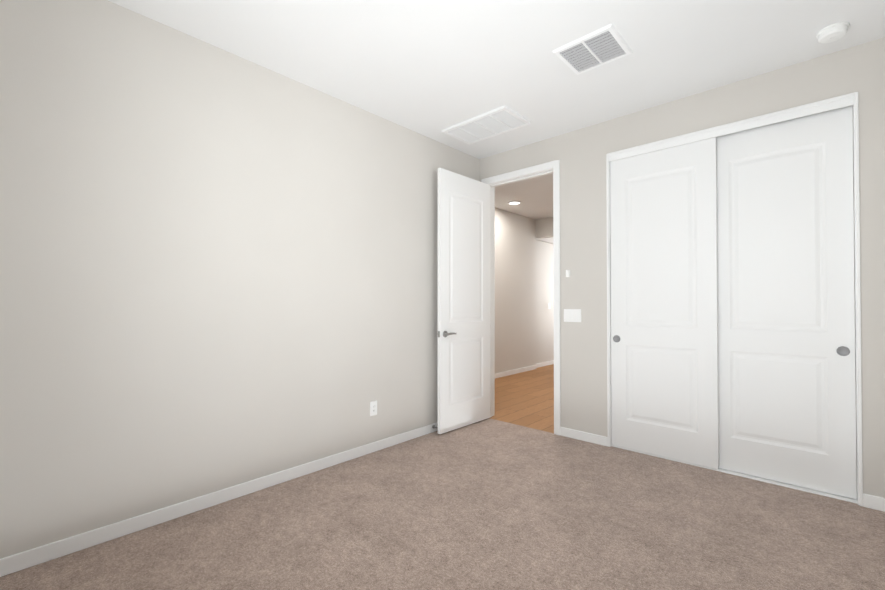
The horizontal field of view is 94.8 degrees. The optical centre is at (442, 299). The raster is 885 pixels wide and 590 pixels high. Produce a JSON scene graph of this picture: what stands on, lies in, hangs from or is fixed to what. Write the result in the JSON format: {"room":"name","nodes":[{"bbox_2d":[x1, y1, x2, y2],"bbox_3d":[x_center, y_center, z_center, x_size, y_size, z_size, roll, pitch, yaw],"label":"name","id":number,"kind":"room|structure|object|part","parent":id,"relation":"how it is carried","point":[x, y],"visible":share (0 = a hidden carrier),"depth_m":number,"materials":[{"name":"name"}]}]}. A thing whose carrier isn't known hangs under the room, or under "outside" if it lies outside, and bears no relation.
{"room":"empty bedroom","nodes":[
{"label":"empty bedroom","id":0,"kind":"room"},
{"bbox_2d":[0,0,479,558],"bbox_3d":[-0.985,-0.142,2.925,0.120,2.740,4.190,-1,-1,43],"label":"wall","id":1,"kind":"structure","parent":0,"point":[218,268],"depth_m":2.31,"materials":[{"name":"beige paint"}]},
{"bbox_2d":[0,422,437,576],"bbox_3d":[-0.936,1.188,2.866,0.013,0.078,3.950,-1,-1,43],"label":"baseboard","id":2,"kind":"structure","parent":1,"relation":"attached to","point":[43,554],"depth_m":2.27,"materials":[{"name":"white paint"}]},
{"bbox_2d":[370,400,376,415],"bbox_3d":[-0.555,0.881,3.286,0.009,0.115,0.070,-1,-1,43],"label":"duplex electrical outlet","id":3,"kind":"object","parent":1,"relation":"attached to","point":[373,407],"visible":1,"depth_m":3.28,"materials":[{"name":"white plastic"}]},
{"bbox_2d":[0,418,884,589],"bbox_3d":[0.142,1.245,1.794,3.290,0.060,4.074,-1,-1,43],"label":"floor carpet","id":4,"kind":"object","parent":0,"point":[489,504],"visible":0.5,"depth_m":2.12,"materials":[{"name":"beige carpet"}]},
{"bbox_2d":[108,0,884,219],"bbox_3d":[1.968,-1.551,4.898,4.770,0.120,11.070,-1,-1,43],"label":"ceiling","id":5,"kind":"structure","parent":0,"point":[432,69],"depth_m":2.46,"materials":[{"name":"white paint"}]},
{"bbox_2d":[442,105,530,144],"bbox_3d":[0.371,-1.496,3.533,0.670,0.020,0.390,-1,-1,43],"label":"ceiling vent","id":6,"kind":"object","parent":5,"relation":"in","point":[496,122],"visible":1,"depth_m":3.50,"materials":[{"name":"white metal"}]},
{"bbox_2d":[508,201,520,204],"bbox_3d":[1.094,-1.467,6.184,0.190,0.022,0.190,-1,-1,43],"label":"recessed light","id":7,"kind":"object","parent":5,"relation":"in","point":[514,202],"visible":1,"depth_m":6.14,"materials":[{"name":"white ceramic"}]},
{"bbox_2d":[553,24,632,74],"bbox_3d":[0.918,-1.511,2.489,0.360,0.012,0.345,-1,-1,43],"label":"ceiling vent","id":8,"kind":"object","parent":5,"relation":"in","point":[599,47],"visible":1,"depth_m":2.47,"materials":[{"name":"white metal"}]},
{"bbox_2d":[816,22,849,42],"bbox_3d":[2.201,-1.496,2.295,0.136,0.048,0.136,-1,-1,43],"label":"smoke detector","id":9,"kind":"object","parent":5,"relation":"attached to","point":[833,32],"visible":1,"depth_m":2.27,"materials":[{"name":"white plastic"}]},
{"bbox_2d":[490,364,553,432],"bbox_3d":[2.660,1.302,6.999,2.900,0.058,6.996,-1,-1,43],"label":"floor","id":10,"kind":"structure","parent":0,"point":[526,399],"depth_m":5.08,"materials":[{"name":"brown wood"}]},
{"bbox_2d":[495,208,553,373],"bbox_3d":[1.898,-0.090,7.795,0.180,2.740,6.880,-1,-1,43],"label":"wall","id":11,"kind":"structure","parent":0,"point":[524,314],"depth_m":7.11,"materials":[{"name":"beige paint"}]},
{"bbox_2d":[495,365,535,378],"bbox_3d":[0.709,1.225,6.348,0.013,0.078,2.960,-1,-1,43],"label":"baseboard","id":12,"kind":"structure","parent":11,"relation":"attached to","point":[514,371],"depth_m":6.90,"materials":[{"name":"white paint"}]},
{"bbox_2d":[536,360,553,367],"bbox_3d":[2.928,1.252,8.844,0.013,0.078,3.720,-1,-1,43],"label":"baseboard","id":13,"kind":"structure","parent":11,"relation":"attached to","point":[551,362],"depth_m":7.77,"materials":[{"name":"white paint"}]},
{"bbox_2d":[535,217,552,239],"bbox_3d":[2.615,-1.302,6.726,2.340,0.340,0.140,-1,-1,43],"label":"wall","id":14,"kind":"structure","parent":0,"point":[544,226],"depth_m":7.37,"materials":[{"name":"beige paint"}]},
{"bbox_2d":[480,37,884,497],"bbox_3d":[1.604,-0.138,3.307,3.170,2.740,0.120,-1,-1,43],"label":"wall","id":15,"kind":"structure","parent":0,"point":[580,154],"depth_m":3.05,"materials":[{"name":"beige paint"}]},
{"bbox_2d":[437,168,489,433],"bbox_3d":[0.229,0.014,3.984,0.139,2.425,0.760,-1,-1,44],"label":"bedroom door","id":16,"kind":"structure","parent":15,"relation":"in","point":[463,333],"depth_m":3.93,"materials":[{"name":"white paint"}]},
{"bbox_3d":[0.034,0.320,3.776,0.139,0.062,0.131,-1,-1,44],"label":"lever","id":17,"kind":"part","parent":16,"relation":"part of","materials":[{"name":"grey metal"}]},
{"bbox_2d":[481,160,560,434],"bbox_3d":[0.790,-0.018,4.056,0.890,2.516,0.152,-1,-1,43],"label":"door frame","id":18,"kind":"structure","parent":15,"relation":"attached to","point":[555,165],"depth_m":3.80,"materials":[{"name":"white paint"}]},
{"bbox_3d":[0.836,-0.018,4.106,0.890,2.516,0.016,-1,-1,43],"label":"hall door casing trim","id":19,"kind":"part","parent":18,"relation":"part of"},
{"bbox_2d":[564,309,580,321],"bbox_3d":[1.157,0.145,3.627,0.163,0.115,0.010,-1,-1,43],"label":"switch plate","id":20,"kind":"object","parent":15,"relation":"attached to","point":[572,315],"visible":1,"depth_m":3.62,"materials":[{"name":"white plastic"}]},
{"bbox_2d":[560,427,607,445],"bbox_3d":[1.228,1.195,3.549,0.423,0.078,0.013,-1,-1,43],"label":"baseboard","id":21,"kind":"structure","parent":15,"relation":"attached to","point":[586,436],"depth_m":3.53,"materials":[{"name":"white paint"}]},
{"bbox_2d":[610,137,718,469],"bbox_3d":[1.703,0.021,3.181,0.748,2.398,0.039,-1,-1,43],"label":"closet door leaf","id":22,"kind":"structure","parent":15,"relation":"in","point":[664,322],"depth_m":3.14,"materials":[{"name":"white paint"}]},
{"bbox_3d":[1.450,0.330,3.386,0.060,0.060,0.005,-1,-1,43],"label":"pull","id":23,"kind":"part","parent":22,"relation":"part of","materials":[{"name":"grey metal"}]},
{"bbox_2d":[606,92,862,505],"bbox_3d":[1.976,0.002,2.963,1.473,2.451,0.122,-1,-1,43],"label":"door frame","id":24,"kind":"structure","parent":15,"relation":"attached to","point":[807,111],"depth_m":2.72,"materials":[{"name":"white paint"}]},
{"bbox_2d":[716,106,856,498],"bbox_3d":[2.245,0.017,2.741,0.748,2.398,0.039,-1,-1,43],"label":"closet door leaf","id":25,"kind":"structure","parent":15,"relation":"in","point":[786,321],"depth_m":2.68,"materials":[{"name":"white paint"}]},
{"bbox_3d":[2.470,0.320,2.507,0.060,0.060,0.005,-1,-1,43],"label":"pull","id":26,"kind":"part","parent":25,"relation":"part of","materials":[{"name":"grey metal"}]},
{"bbox_2d":[863,493,884,511],"bbox_3d":[2.557,1.182,2.324,0.215,0.078,0.013,-1,-1,43],"label":"baseboard","id":27,"kind":"structure","parent":15,"relation":"attached to","point":[874,502],"depth_m":2.36,"materials":[{"name":"white paint"}]},
{"bbox_2d":[611,446,857,504],"bbox_3d":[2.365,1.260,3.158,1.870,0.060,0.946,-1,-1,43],"label":"door track","id":28,"kind":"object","parent":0,"point":[742,477],"depth_m":2.79,"materials":[{"name":"white metal"}]},
{"bbox_2d":[719,106,848,136],"bbox_3d":[2.614,-0.136,3.518,1.970,2.740,0.100,-1,-1,43],"label":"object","id":29,"kind":"structure","parent":0,"point":[787,120],"depth_m":3.29,"materials":[{"name":"white metal"}]}
]}

